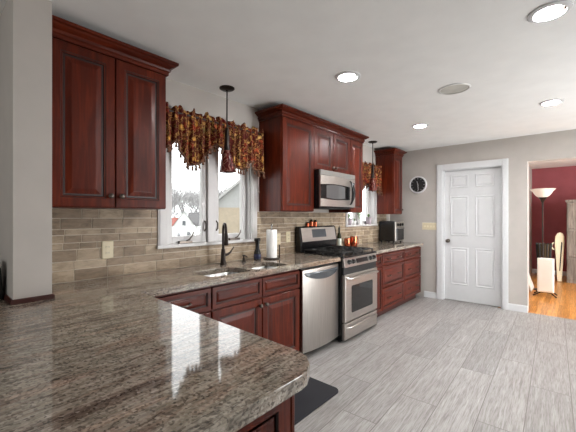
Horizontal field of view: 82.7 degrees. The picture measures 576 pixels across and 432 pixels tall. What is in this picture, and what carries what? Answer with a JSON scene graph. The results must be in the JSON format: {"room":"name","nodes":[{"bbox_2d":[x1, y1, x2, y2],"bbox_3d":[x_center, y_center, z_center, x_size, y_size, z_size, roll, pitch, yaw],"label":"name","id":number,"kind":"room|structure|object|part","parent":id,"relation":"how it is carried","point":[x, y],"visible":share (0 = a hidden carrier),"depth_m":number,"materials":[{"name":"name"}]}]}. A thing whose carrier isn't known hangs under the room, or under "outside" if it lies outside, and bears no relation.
{"room":"kitchen","nodes":[
{"label":"kitchen","id":0,"kind":"room"},
{"bbox_2d":[0,0,51,299],"bbox_3d":[-1.451,0.107,1.795,0.446,2.457,0.158,0,0,41],"label":"wall pier","id":1,"kind":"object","parent":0,"point":[25,25],"visible":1,"depth_m":1.65,"materials":[{"name":"beige paint"}]},
{"bbox_2d":[3,292,54,304],"bbox_3d":[-1.444,0.417,1.788,0.446,0.024,0.178,0,0,41],"label":"baseboard","id":2,"kind":"object","parent":1,"relation":"attached to","point":[6,298],"visible":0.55,"depth_m":1.64,"materials":[{"name":"brown wood"}]},
{"bbox_2d":[58,78,389,283],"bbox_3d":[-1.024,0.107,2.726,0.160,2.457,8.746,0,0,41],"label":"wall","id":3,"kind":"structure","parent":0,"point":[188,97],"depth_m":3.00,"materials":[{"name":"beige paint"}]},
{"bbox_2d":[52,15,178,209],"bbox_3d":[-1.163,-0.564,2.152,0.387,1.028,0.755,0,0,41],"label":"upper cabinet","id":4,"kind":"object","parent":3,"relation":"attached to","point":[109,93],"visible":0.93,"depth_m":2.00,"materials":[{"name":"brown wood"}]},
{"bbox_3d":[-1.199,-0.521,1.921,0.020,0.930,0.340,0,0,41],"label":"door","id":5,"kind":"part","parent":4,"relation":"part of","materials":[{"name":"brown wood"}]},
{"bbox_3d":[-1.162,-1.034,2.151,0.386,0.089,0.755,0,0,41],"label":"crown","id":6,"kind":"part","parent":4,"relation":"part of","materials":[{"name":"brown wood"}]},
{"bbox_3d":[-0.973,-0.521,2.178,0.020,0.930,0.333,0,0,41],"label":"door","id":7,"kind":"part","parent":4,"relation":"part of","materials":[{"name":"brown wood"}]},
{"bbox_2d":[156,105,256,248],"bbox_3d":[-0.721,-0.321,3.022,0.164,1.157,1.094,0,0,41],"label":"window","id":8,"kind":"structure","parent":3,"relation":"in","point":[209,234],"depth_m":2.99,"materials":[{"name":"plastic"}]},
{"bbox_3d":[-0.887,-0.282,2.852,0.040,1.028,0.390,0,0,41],"label":"sash","id":9,"kind":"part","parent":8,"relation":"part of","materials":[{"name":"plastic"}]},
{"bbox_3d":[-0.721,0.245,3.022,0.164,0.026,1.094,0,0,41],"label":"sill","id":10,"kind":"part","parent":8,"relation":"part of","materials":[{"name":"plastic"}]},
{"bbox_2d":[166,102,264,178],"bbox_3d":[-0.625,-0.640,2.931,0.116,0.531,1.124,0,0,41],"label":"window valance","id":11,"kind":"object","parent":8,"relation":"hanging from","point":[195,134],"visible":0.87,"depth_m":2.82,"materials":[{"name":"fabric"}]},
{"bbox_3d":[-0.644,-0.834,2.947,0.067,0.016,1.098,0,0,41],"label":"rod","id":12,"kind":"part","parent":11,"relation":"part of","materials":[{"name":"multicoloured metal"}]},
{"bbox_3d":[-0.574,-0.282,3.208,0.040,1.028,0.390,0,0,41],"label":"sash","id":13,"kind":"part","parent":8,"relation":"part of","materials":[{"name":"plastic"}]},
{"bbox_2d":[52,208,385,283],"bbox_3d":[0.082,0.190,3.856,0.009,0.479,4.958,0,0,41],"label":"backsplash","id":14,"kind":"structure","parent":3,"relation":"attached to","point":[78,235],"depth_m":2.45,"materials":[{"name":"tile"}]},
{"bbox_2d":[102,241,112,258],"bbox_3d":[-1.270,0.236,2.304,0.009,0.124,0.076,0,0,41],"label":"wall outlet","id":15,"kind":"object","parent":14,"relation":"attached to","point":[107,246],"visible":1,"depth_m":2.30,"materials":[{"name":"beige plastic"}]},
{"bbox_2d":[277,233,280,244],"bbox_3d":[-0.107,0.251,3.627,0.009,0.124,0.076,0,0,41],"label":"wall outlet","id":16,"kind":"object","parent":14,"relation":"attached to","point":[278,234],"visible":0.94,"depth_m":3.63,"materials":[{"name":"beige plastic"}]},
{"bbox_2d":[286,231,290,241],"bbox_3d":[0.005,0.236,3.755,0.009,0.124,0.076,0,0,41],"label":"wall outlet","id":17,"kind":"object","parent":14,"relation":"attached to","point":[288,234],"visible":1,"depth_m":3.75,"materials":[{"name":"beige plastic"}]},
{"bbox_2d":[259,116,313,211],"bbox_3d":[-0.008,-0.529,3.511,0.329,0.959,0.520,0,0,41],"label":"upper cabinet","id":18,"kind":"object","parent":3,"relation":"attached to","point":[287,185],"visible":0.99,"depth_m":3.34,"materials":[{"name":"brown wood"}]},
{"bbox_3d":[0.110,-0.521,3.410,0.020,0.930,0.510,0,0,41],"label":"door","id":19,"kind":"part","parent":18,"relation":"part of","materials":[{"name":"brown wood"}]},
{"bbox_2d":[313,126,349,173],"bbox_3d":[0.430,-0.764,3.985,0.362,0.490,0.768,0,0,41],"label":"upper cabinet","id":20,"kind":"object","parent":3,"relation":"attached to","point":[331,150],"visible":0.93,"depth_m":3.85,"materials":[{"name":"brown wood"}]},
{"bbox_2d":[255,103,368,142],"bbox_3d":[0.378,-1.034,3.905,0.386,0.089,1.746,0,0,41],"label":"crown molding","id":21,"kind":"structure","parent":20,"relation":"attached to","point":[282,109],"depth_m":3.46,"materials":[{"name":"brown wood"}]},
{"bbox_3d":[0.407,-0.755,3.749,0.020,0.461,0.377,0,0,41],"label":"door","id":22,"kind":"part","parent":20,"relation":"part of","materials":[{"name":"brown wood"}]},
{"bbox_2d":[314,169,355,209],"bbox_3d":[0.483,-0.302,3.941,0.478,0.429,0.750,0,0,41],"label":"microwave","id":23,"kind":"object","parent":20,"relation":"attached to","point":[333,190],"visible":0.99,"depth_m":3.73,"materials":[{"name":"silver metal"}]},
{"bbox_3d":[0.598,-0.283,3.840,0.038,0.343,0.744,0,0,41],"label":"door","id":24,"kind":"part","parent":23,"relation":"part of","materials":[{"name":"silver metal"}]},
{"bbox_3d":[0.787,-0.284,3.980,0.072,0.298,0.046,0,0,41],"label":"handle","id":25,"kind":"part","parent":23,"relation":"part of","materials":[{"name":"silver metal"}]},
{"bbox_3d":[0.660,-0.755,4.037,0.020,0.461,0.379,0,0,41],"label":"door","id":26,"kind":"part","parent":20,"relation":"part of","materials":[{"name":"brown wood"}]},
{"bbox_2d":[329,139,362,212],"bbox_3d":[0.781,-0.529,4.409,0.329,0.959,0.332,0,0,41],"label":"upper cabinet","id":27,"kind":"object","parent":3,"relation":"attached to","point":[356,148],"visible":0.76,"depth_m":4.32,"materials":[{"name":"brown wood"}]},
{"bbox_3d":[0.898,-0.521,4.308,0.020,0.930,0.324,0,0,41],"label":"door","id":28,"kind":"part","parent":27,"relation":"part of","materials":[{"name":"brown wood"}]},
{"bbox_2d":[345,185,377,226],"bbox_3d":[1.103,-0.323,5.100,0.164,0.952,0.994,0,0,41],"label":"window","id":29,"kind":"structure","parent":3,"relation":"in","point":[371,197],"depth_m":5.38,"materials":[{"name":"plastic"}]},
{"bbox_2d":[348,213,351,224],"bbox_3d":[0.899,0.040,4.827,0.104,0.174,0.104,0,0,-14],"label":"potted plant","id":30,"kind":"object","parent":29,"relation":"on","point":[349,214],"visible":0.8,"depth_m":4.79,"materials":[{"name":"green plant"}]},
{"bbox_3d":[0.917,-0.299,4.966,0.040,0.853,0.377,0,0,41],"label":"sash","id":31,"kind":"part","parent":29,"relation":"part of","materials":[{"name":"plastic"}]},
{"bbox_2d":[357,213,361,224],"bbox_3d":[1.109,0.010,5.067,0.070,0.234,0.118,0,0,15],"label":"potted plant","id":32,"kind":"object","parent":29,"relation":"on","point":[359,215],"visible":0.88,"depth_m":5.04,"materials":[{"name":"green plant"}]},
{"bbox_3d":[1.103,0.140,5.100,0.164,0.026,0.994,0,0,41],"label":"sill","id":33,"kind":"part","parent":29,"relation":"part of","materials":[{"name":"plastic"}]},
{"bbox_3d":[1.212,-0.299,5.302,0.040,0.853,0.377,0,0,41],"label":"sash","id":34,"kind":"part","parent":29,"relation":"part of","materials":[{"name":"plastic"}]},
{"bbox_2d":[365,214,371,223],"bbox_3d":[1.301,0.043,5.285,0.114,0.168,0.114,0,0,41],"label":"potted plant","id":35,"kind":"object","parent":29,"relation":"on","point":[368,219],"visible":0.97,"depth_m":5.25,"materials":[{"name":"green plant"}]},
{"bbox_2d":[363,161,382,195],"bbox_3d":[1.197,-0.592,5.006,0.115,0.518,0.947,0,0,41],"label":"window valance","id":36,"kind":"object","parent":29,"relation":"hanging from","point":[366,167],"visible":0.43,"depth_m":5.13,"materials":[{"name":"fabric"}]},
{"bbox_2d":[374,148,406,213],"bbox_3d":[1.702,-0.556,5.426,0.372,1.043,0.464,0,0,41],"label":"upper cabinet","id":37,"kind":"object","parent":3,"relation":"attached to","point":[390,159],"visible":0.99,"depth_m":5.30,"materials":[{"name":"brown wood"}]},
{"bbox_3d":[1.703,-1.034,5.425,0.371,0.089,0.464,0,0,41],"label":"crown","id":38,"kind":"part","parent":37,"relation":"part of","materials":[{"name":"brown wood"}]},
{"bbox_3d":[1.791,-0.513,5.348,0.020,0.945,0.332,0,0,41],"label":"door","id":39,"kind":"part","parent":37,"relation":"part of","materials":[{"name":"brown wood"}]},
{"bbox_2d":[0,0,575,168],"bbox_3d":[2.216,-1.171,2.439,5.408,0.100,12.910,0,0,41],"label":"ceiling","id":40,"kind":"structure","parent":0,"point":[291,53],"depth_m":2.31,"materials":[{"name":"paint"}]},
{"bbox_2d":[219,85,234,172],"bbox_3d":[-0.532,-0.753,2.857,0.138,0.735,0.138,0,0,41],"label":"pendant light","id":41,"kind":"object","parent":40,"relation":"hanging from","point":[226,164],"visible":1,"depth_m":2.83,"materials":[{"name":"red glass"}]},
{"bbox_2d":[224,128,229,149],"bbox_3d":[-0.532,-0.669,2.857,0.052,0.210,0.052,0,0,41],"label":"socket","id":42,"kind":"object","parent":41,"relation":"attached to","point":[226,147],"depth_m":2.84,"materials":[{"name":"brown metal"}]},
{"bbox_3d":[-0.532,-0.922,2.857,0.011,0.357,0.012,0,0,41],"label":"rod","id":43,"kind":"part","parent":41,"relation":"part of","materials":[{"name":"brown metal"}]},
{"bbox_3d":[-0.532,-0.482,2.857,0.138,0.193,0.138,0,0,41],"label":"lamp shade","id":44,"kind":"part","parent":41,"relation":"part of","materials":[{"name":"red glass"}]},
{"bbox_2d":[335,71,360,81],"bbox_3d":[0.479,-1.115,2.618,0.200,0.014,0.200,0,0,41],"label":"recessed light","id":45,"kind":"object","parent":40,"relation":"in","point":[346,76],"visible":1,"depth_m":2.60,"materials":[{"name":"white metal"}]},
{"bbox_2d":[368,141,376,190],"bbox_3d":[1.272,-0.753,4.912,0.138,0.735,0.138,0,0,41],"label":"pendant light","id":46,"kind":"object","parent":40,"relation":"hanging from","point":[372,184],"visible":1,"depth_m":4.89,"materials":[{"name":"brown metal"}]},
{"bbox_2d":[371,165,373,177],"bbox_3d":[1.272,-0.669,4.912,0.052,0.210,0.052,0,0,41],"label":"socket","id":47,"kind":"object","parent":46,"relation":"attached to","point":[372,167],"depth_m":4.89,"materials":[{"name":"black metal"}]},
{"bbox_3d":[1.272,-0.482,4.912,0.138,0.193,0.138,0,0,41],"label":"lamp shade","id":48,"kind":"part","parent":46,"relation":"part of","materials":[{"name":"red glass"}]},
{"bbox_2d":[412,123,428,127],"bbox_3d":[1.635,-1.115,4.035,0.200,0.014,0.200,0,0,41],"label":"recessed light","id":49,"kind":"object","parent":40,"relation":"in","point":[421,125],"visible":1,"depth_m":4.00,"materials":[{"name":"white metal"}]},
{"bbox_2d":[439,83,470,94],"bbox_3d":[1.461,-1.117,2.869,0.252,0.009,0.252,0,0,41],"label":"ceiling speaker","id":50,"kind":"object","parent":40,"relation":"attached to","point":[455,88],"visible":1,"depth_m":2.85,"materials":[{"name":"paint"}]},
{"bbox_2d":[527,0,573,22],"bbox_3d":[1.432,-1.115,1.790,0.200,0.014,0.200,0,0,41],"label":"recessed light","id":51,"kind":"object","parent":40,"relation":"in","point":[553,10],"visible":1,"depth_m":1.77,"materials":[{"name":"white paint"}]},
{"bbox_2d":[539,98,564,105],"bbox_3d":[2.586,-1.115,3.205,0.200,0.014,0.200,0,0,41],"label":"recessed light","id":52,"kind":"object","parent":40,"relation":"in","point":[550,102],"visible":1,"depth_m":3.19,"materials":[{"name":"white metal"}]},
{"bbox_2d":[295,273,575,431],"bbox_3d":[2.216,1.376,2.439,5.408,0.080,12.910,0,0,41],"label":"floor","id":53,"kind":"structure","parent":0,"point":[427,364],"depth_m":2.85,"materials":[{"name":"grey tile"}]},
{"bbox_2d":[155,286,210,317],"bbox_3d":[-0.949,0.903,2.209,0.631,0.865,0.637,0,0,41],"label":"base cabinet","id":54,"kind":"object","parent":53,"relation":"on","point":[198,300],"visible":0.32,"depth_m":2.16,"materials":[{"name":"brown wood"}]},
{"bbox_3d":[-0.698,0.946,2.082,0.020,0.571,0.487,0,0,41],"label":"door","id":55,"kind":"part","parent":54,"relation":"part of","materials":[{"name":"brown wood"}]},
{"bbox_2d":[210,269,299,350],"bbox_3d":[-0.420,0.903,2.811,0.630,0.865,0.966,0,0,41],"label":"base cabinet","id":56,"kind":"object","parent":53,"relation":"on","point":[267,306],"visible":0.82,"depth_m":2.65,"materials":[{"name":"brown wood"}]},
{"bbox_3d":[-0.373,0.946,2.453,0.020,0.571,0.478,0,0,41],"label":"door","id":57,"kind":"part","parent":56,"relation":"part of","materials":[{"name":"brown wood"}]},
{"bbox_3d":[-0.261,0.856,2.613,0.022,0.770,0.838,0,0,41],"label":"frame","id":58,"kind":"part","parent":56,"relation":"part of","materials":[{"name":"brown wood"}]},
{"bbox_3d":[-0.056,0.946,2.813,0.020,0.571,0.470,0,0,41],"label":"door","id":59,"kind":"part","parent":56,"relation":"part of","materials":[{"name":"brown wood"}]},
{"bbox_2d":[236,395,294,431],"bbox_3d":[-0.705,0.903,1.054,1.266,0.865,0.754,0,0,41],"label":"base cabinet","id":60,"kind":"object","parent":53,"relation":"on","point":[281,418],"visible":0.14,"depth_m":0.87,"materials":[{"name":"brown wood"}]},
{"bbox_2d":[0,253,339,431],"bbox_3d":[-0.351,0.450,1.898,1.922,0.041,3.490,0,0,41],"label":"countertop","id":61,"kind":"structure","parent":60,"relation":"on","point":[107,354],"depth_m":0.97,"materials":[{"name":"stone"}]},
{"bbox_2d":[0,268,3,299],"bbox_3d":[-1.577,0.331,1.652,0.130,0.195,0.201,0,0,41],"label":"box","id":62,"kind":"object","parent":61,"relation":"on","point":[1,283],"visible":1,"depth_m":1.68,"materials":[{"name":"black"}]},
{"bbox_2d":[220,222,233,264],"bbox_3d":[-0.553,0.241,2.883,0.107,0.376,0.207,0,0,6],"label":"faucet","id":63,"kind":"object","parent":61,"relation":"on","point":[224,226],"visible":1,"depth_m":2.88,"materials":[{"name":"black metal"}]},
{"bbox_3d":[-0.552,0.176,2.849,0.023,0.246,0.135,0,0,-24],"label":"spout","id":64,"kind":"part","parent":63,"relation":"part of","materials":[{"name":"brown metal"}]},
{"bbox_2d":[204,266,272,276],"bbox_3d":[-0.370,0.558,2.708,0.360,0.174,0.890,0,0,41],"label":"double sink","id":65,"kind":"object","parent":61,"relation":"in","point":[260,267],"visible":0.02,"depth_m":2.76,"materials":[{"name":"silver metal"}]},
{"bbox_3d":[-0.512,0.558,2.546,0.360,0.174,0.460,0,0,41],"label":"bowl","id":66,"kind":"part","parent":65,"relation":"part of","materials":[{"name":"silver metal"}]},
{"bbox_3d":[-0.225,0.558,2.873,0.360,0.174,0.450,0,0,41],"label":"bowl","id":67,"kind":"part","parent":65,"relation":"part of","materials":[{"name":"silver metal"}]},
{"bbox_2d":[254,238,260,260],"bbox_3d":[-0.299,0.321,3.191,0.070,0.217,0.070,0,0,41],"label":"soap bottle","id":68,"kind":"object","parent":61,"relation":"on","point":[257,254],"visible":1,"depth_m":3.17,"materials":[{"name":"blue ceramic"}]},
{"bbox_2d":[263,224,279,259],"bbox_3d":[-0.164,0.254,3.299,0.170,0.350,0.170,0,0,41],"label":"paper towel holder","id":69,"kind":"object","parent":61,"relation":"on","point":[265,258],"visible":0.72,"depth_m":3.26,"materials":[{"name":"black metal"}]},
{"bbox_2d":[266,230,276,257],"bbox_3d":[-0.164,0.275,3.299,0.106,0.281,0.106,0,0,41],"label":"paper towel roll","id":70,"kind":"object","parent":69,"relation":"on","point":[271,235],"visible":0.99,"depth_m":3.25,"materials":[{"name":"white paper"}]},
{"bbox_3d":[-0.005,0.903,0.932,0.053,0.865,0.014,0,0,41],"label":"corner post","id":71,"kind":"part","parent":60,"relation":"part of","materials":[{"name":"brown wood"}]},
{"bbox_2d":[295,377,337,424],"bbox_3d":[-0.060,1.329,2.345,0.495,0.014,0.845,0,0,41],"label":"floor mat","id":72,"kind":"object","parent":53,"relation":"on","point":[316,393],"visible":0.32,"depth_m":2.39,"materials":[{"name":"black rubber"}]},
{"bbox_2d":[298,262,337,353],"bbox_3d":[0.130,0.905,3.393,0.634,0.862,0.598,0,0,41],"label":"dishwasher","id":73,"kind":"object","parent":53,"relation":"on","point":[318,289],"visible":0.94,"depth_m":3.12,"materials":[{"name":"silver metal"}]},
{"bbox_3d":[0.350,0.564,3.200,0.049,0.080,0.562,0,0,41],"label":"pocket handle","id":74,"kind":"part","parent":73,"relation":"part of","materials":[{"name":"silver metal"}]},
{"bbox_2d":[295,225,378,341],"bbox_3d":[0.608,0.729,3.890,0.731,1.215,0.762,0,0,41],"label":"gas range","id":75,"kind":"object","parent":53,"relation":"on","point":[357,269],"visible":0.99,"depth_m":3.70,"materials":[{"name":"silver metal"}]},
{"bbox_3d":[0.394,0.219,4.078,0.034,0.166,0.708,0,0,41],"label":"control panel","id":76,"kind":"part","parent":75,"relation":"part of","materials":[{"name":"silver metal"}]},
{"bbox_2d":[296,250,376,257],"bbox_3d":[0.585,0.430,3.910,0.654,0.020,0.760,0,0,41],"label":"cooktop","id":77,"kind":"object","parent":75,"relation":"in","point":[361,253],"depth_m":3.70,"materials":[{"name":"black metal"}]},
{"bbox_3d":[0.825,1.217,3.700,0.037,0.168,0.734,0,0,41],"label":"warming drawer","id":78,"kind":"part","parent":75,"relation":"part of","materials":[{"name":"silver metal"}]},
{"bbox_3d":[0.826,0.868,3.699,0.040,0.500,0.734,0,0,41],"label":"oven door","id":79,"kind":"part","parent":75,"relation":"part of","materials":[{"name":"silver metal"}]},
{"bbox_3d":[0.823,0.492,3.701,0.036,0.098,0.734,0,0,41],"label":"knob panel","id":80,"kind":"part","parent":75,"relation":"part of","materials":[{"name":"silver metal"}]},
{"bbox_3d":[0.852,1.169,3.676,0.056,0.029,0.689,0,0,41],"label":"handle","id":81,"kind":"part","parent":75,"relation":"part of","materials":[{"name":"silver metal"}]},
{"bbox_3d":[0.857,0.652,3.671,0.067,0.037,0.714,0,0,41],"label":"handle","id":82,"kind":"part","parent":75,"relation":"part of","materials":[{"name":"silver metal"}]},
{"bbox_2d":[376,253,381,312],"bbox_3d":[0.917,0.903,4.334,0.631,0.865,0.300,0,0,41],"label":"base cabinet","id":83,"kind":"object","parent":53,"relation":"on","point":[378,256],"visible":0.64,"depth_m":4.20,"materials":[{"name":"brown wood"}]},
{"bbox_3d":[1.127,0.570,4.161,0.020,0.152,0.271,0,0,41],"label":"drawer","id":84,"kind":"part","parent":83,"relation":"part of","materials":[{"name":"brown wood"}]},
{"bbox_2d":[377,249,403,316],"bbox_3d":[1.258,0.903,4.722,0.631,0.865,0.732,0,0,41],"label":"base cabinet","id":85,"kind":"object","parent":53,"relation":"on","point":[392,266],"visible":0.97,"depth_m":4.51,"materials":[{"name":"brown wood"}]},
{"bbox_3d":[1.463,1.091,4.543,0.020,0.281,0.720,0,0,41],"label":"drawer","id":86,"kind":"part","parent":85,"relation":"part of","materials":[{"name":"brown wood"}]},
{"bbox_3d":[1.463,0.798,4.543,0.020,0.280,0.720,0,0,41],"label":"drawer","id":87,"kind":"part","parent":85,"relation":"part of","materials":[{"name":"brown wood"}]},
{"bbox_3d":[1.463,0.570,4.543,0.020,0.152,0.720,0,0,41],"label":"drawer","id":88,"kind":"part","parent":85,"relation":"part of","materials":[{"name":"brown wood"}]},
{"bbox_2d":[399,246,420,305],"bbox_3d":[1.728,0.903,5.257,0.631,0.865,0.690,0,0,41],"label":"base cabinet","id":89,"kind":"object","parent":53,"relation":"on","point":[412,259],"visible":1,"depth_m":5.06,"materials":[{"name":"brown wood"}]},
{"bbox_2d":[357,241,422,253],"bbox_3d":[1.393,0.450,4.864,0.627,0.041,1.732,0,0,41],"label":"countertop","id":90,"kind":"structure","parent":89,"relation":"on","point":[384,246],"depth_m":4.81,"materials":[{"name":"stone"}]},
{"bbox_2d":[337,226,340,245],"bbox_3d":[0.701,0.278,4.481,0.062,0.302,0.062,0,0,41],"label":"oil bottle","id":91,"kind":"object","parent":90,"relation":"on","point":[338,234],"visible":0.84,"depth_m":4.46,"materials":[{"name":"green glass"}]},
{"bbox_3d":[0.701,0.297,4.481,0.060,0.263,0.060,0,0,41],"label":"glass","id":92,"kind":"part","parent":91,"relation":"part of","materials":[{"name":"green glass"}]},
{"bbox_2d":[344,238,349,245],"bbox_3d":[0.808,0.366,4.496,0.084,0.125,0.112,0,0,41],"label":"copper mug","id":93,"kind":"object","parent":90,"relation":"on","point":[346,240],"visible":0.73,"depth_m":4.47,"materials":[{"name":"orange metal"}]},
{"bbox_2d":[350,236,358,246],"bbox_3d":[0.923,0.354,4.567,0.104,0.150,0.125,0,0,41],"label":"copper mug","id":94,"kind":"object","parent":90,"relation":"on","point":[353,239],"visible":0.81,"depth_m":4.52,"materials":[{"name":"orange metal"}]},
{"bbox_2d":[379,221,404,242],"bbox_3d":[1.751,0.255,5.466,0.328,0.348,0.345,0,0,41],"label":"toaster oven","id":95,"kind":"object","parent":90,"relation":"on","point":[393,231],"visible":0.96,"depth_m":5.35,"materials":[{"name":"black metal"}]},
{"bbox_3d":[1.837,0.244,5.390,0.017,0.318,0.337,0,0,41],"label":"panel","id":96,"kind":"part","parent":95,"relation":"part of","materials":[{"name":"silver metal"}]},
{"bbox_3d":[1.847,0.294,5.382,0.009,0.185,0.285,0,0,41],"label":"glass door","id":97,"kind":"part","parent":95,"relation":"part of","materials":[{"name":"grey glass"}]},
{"bbox_3d":[1.932,1.091,5.077,0.020,0.281,0.678,0,0,41],"label":"drawer","id":98,"kind":"part","parent":89,"relation":"part of","materials":[{"name":"brown wood"}]},
{"bbox_3d":[1.932,0.798,5.077,0.020,0.280,0.678,0,0,41],"label":"drawer","id":99,"kind":"part","parent":89,"relation":"part of","materials":[{"name":"brown wood"}]},
{"bbox_3d":[1.932,0.570,5.077,0.020,0.152,0.678,0,0,41],"label":"drawer","id":100,"kind":"part","parent":89,"relation":"part of","materials":[{"name":"brown wood"}]},
{"bbox_2d":[529,274,533,290],"bbox_3d":[4.403,1.093,6.015,0.165,0.482,0.450,0,0,41],"label":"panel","id":101,"kind":"object","parent":53,"relation":"on","point":[531,286],"visible":0.46,"depth_m":5.97,"materials":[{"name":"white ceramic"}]},
{"bbox_2d":[530,188,555,290],"bbox_3d":[4.592,0.421,5.896,0.380,1.829,0.380,0,0,41],"label":"floor lamp","id":102,"kind":"object","parent":53,"relation":"on","point":[542,194],"visible":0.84,"depth_m":5.84,"materials":[{"name":"white glass"}]},
{"bbox_3d":[4.592,-0.417,5.896,0.380,0.151,0.380,0,0,41],"label":"lamp shade","id":103,"kind":"part","parent":102,"relation":"part of","materials":[{"name":"white glass"}]},
{"bbox_2d":[536,243,551,257],"bbox_3d":[5.030,0.931,6.429,0.261,0.811,0.264,0,0,41],"label":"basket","id":104,"kind":"object","parent":53,"relation":"on","point":[547,248],"visible":0.44,"depth_m":6.34,"materials":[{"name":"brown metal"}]},
{"bbox_2d":[533,258,556,297],"bbox_3d":[4.312,1.012,5.485,0.322,0.642,0.306,0,0,41],"label":"heater","id":105,"kind":"object","parent":53,"relation":"on","point":[545,266],"visible":1,"depth_m":5.36,"materials":[{"name":"white metal"}]},
{"bbox_2d":[552,232,563,281],"bbox_3d":[5.559,0.833,6.746,0.219,1.005,0.085,0,0,41],"label":"board","id":106,"kind":"object","parent":53,"relation":"on","point":[559,238],"visible":0.92,"depth_m":6.70,"materials":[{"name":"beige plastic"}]},
{"bbox_2d":[565,200,575,283],"bbox_3d":[6.069,0.503,6.449,0.910,1.665,0.510,0,0,41],"label":"dresser","id":107,"kind":"object","parent":53,"relation":"on","point":[571,204],"visible":1,"depth_m":6.52,"materials":[{"name":"grey wood"}]},
{"bbox_3d":[5.761,-0.004,6.428,0.415,0.520,0.017,0,0,41],"label":"door","id":108,"kind":"part","parent":107,"relation":"part of","materials":[{"name":"grey wood"}]},
{"bbox_3d":[5.761,0.546,6.428,0.415,0.520,0.017,0,0,41],"label":"door","id":109,"kind":"part","parent":107,"relation":"part of","materials":[{"name":"grey wood"}]},
{"bbox_3d":[5.761,1.056,6.428,0.415,0.440,0.017,0,0,41],"label":"door","id":110,"kind":"part","parent":107,"relation":"part of","materials":[{"name":"grey wood"}]},
{"bbox_2d":[390,129,575,310],"bbox_3d":[3.784,0.107,4.224,5.088,2.457,0.150,0,0,41],"label":"wall","id":111,"kind":"structure","parent":0,"point":[419,208],"depth_m":4.68,"materials":[{"name":"beige paint"}]},
{"bbox_2d":[409,176,426,192],"bbox_3d":[2.187,-0.532,5.507,0.292,0.292,0.030,0,0,41],"label":"wall clock","id":112,"kind":"object","parent":111,"relation":"attached to","point":[418,184],"visible":1,"depth_m":5.50,"materials":[{"name":"black plastic"}]},
{"bbox_2d":[422,223,435,229],"bbox_3d":[2.327,0.168,5.393,0.207,0.103,0.018,0,0,41],"label":"switch plate","id":113,"kind":"object","parent":111,"relation":"attached to","point":[425,226],"visible":1,"depth_m":5.38,"materials":[{"name":"beige plastic"}]},
{"bbox_2d":[424,291,435,297],"bbox_3d":[2.342,1.288,5.380,0.195,0.095,0.016,0,0,41],"label":"baseboard","id":114,"kind":"structure","parent":111,"relation":"attached to","point":[426,293],"depth_m":5.38,"materials":[{"name":"white paint"}]},
{"bbox_2d":[436,158,507,309],"bbox_3d":[2.829,0.254,5.047,0.976,2.165,0.174,0,0,41],"label":"door","id":115,"kind":"structure","parent":111,"relation":"in","point":[472,197],"depth_m":5.03,"materials":[{"name":"white paint"}]},
{"bbox_2d":[508,303,527,312],"bbox_3d":[3.232,1.288,4.599,0.221,0.095,0.016,0,0,41],"label":"baseboard","id":116,"kind":"structure","parent":111,"relation":"attached to","point":[514,307],"depth_m":4.59,"materials":[{"name":"white paint"}]},
{"bbox_2d":[529,166,531,274],"bbox_3d":[4.463,0.107,6.325,0.100,2.457,3.904,0,0,41],"label":"wall","id":117,"kind":"structure","parent":0,"point":[530,169],"depth_m":7.50,"materials":[{"name":"beige paint"}]},
{"bbox_2d":[532,166,575,271],"bbox_3d":[7.096,0.107,6.678,3.550,2.457,0.100,0,0,41],"label":"wall","id":118,"kind":"structure","parent":0,"point":[563,179],"depth_m":7.51,"materials":[{"name":"paint"}]},
{"bbox_2d":[532,269,566,275],"bbox_3d":[7.012,1.288,6.674,3.270,0.095,0.016,0,0,41],"label":"baseboard","id":119,"kind":"structure","parent":118,"relation":"attached to","point":[564,273],"depth_m":7.46,"materials":[{"name":"white paint"}]},
{"label":"outside","id":120,"kind":"structure","parent":0,"visible":0},
{"bbox_3d":[-29.297,6.436,92.272,160.000,9.000,220.000,0,0,41],"label":"ground","id":121,"kind":"structure","parent":120,"visible":0},
{"bbox_2d":[172,218,177,234],"bbox_3d":[-49.876,5.936,140.000,10.700,10.800,9.700,0,0,-18],"label":"house","id":122,"kind":"structure","parent":121,"relation":"on","point":[174,220],"depth_m":138.36,"materials":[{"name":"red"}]},
{"bbox_2d":[172,211,195,235],"bbox_3d":[-31.803,4.736,100.000,6.900,13.200,9.700,0,0,-18],"label":"house","id":123,"kind":"structure","parent":121,"relation":"on","point":[183,226],"depth_m":95.68,"materials":[{"name":"white"}]},
{"bbox_2d":[188,212,198,234],"bbox_3d":[-34.212,4.936,125.000,7.700,12.800,10.200,0,0,-18],"label":"house","id":124,"kind":"structure","parent":121,"relation":"on","point":[194,217],"depth_m":121.81,"materials":[{"name":"white"}]},
{"bbox_2d":[172,179,230,217],"bbox_3d":[-53.514,-6.022,171.776,69.586,26.715,63.495,0,0,41],"label":"bare trees","id":125,"kind":"object","parent":121,"relation":"on","point":[191,197],"visible":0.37,"depth_m":163.31,"materials":[{"name":"grey plant"}]},
{"bbox_2d":[219,179,239,233],"bbox_3d":[-1.091,-0.814,23.915,8.700,7.300,8.700,0,0,-12],"label":"house","id":126,"kind":"structure","parent":121,"relation":"on","point":[229,201],"depth_m":19.29,"materials":[{"name":"grey"}]},
{"bbox_2d":[219,174,239,190],"bbox_3d":[-5.168,-0.390,38.690,5.014,10.451,8.556,0,0,1],"label":"bare tree","id":127,"kind":"object","parent":121,"relation":"on","point":[231,178],"visible":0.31,"depth_m":36.16,"materials":[{"name":"grey plant"}]}
]}

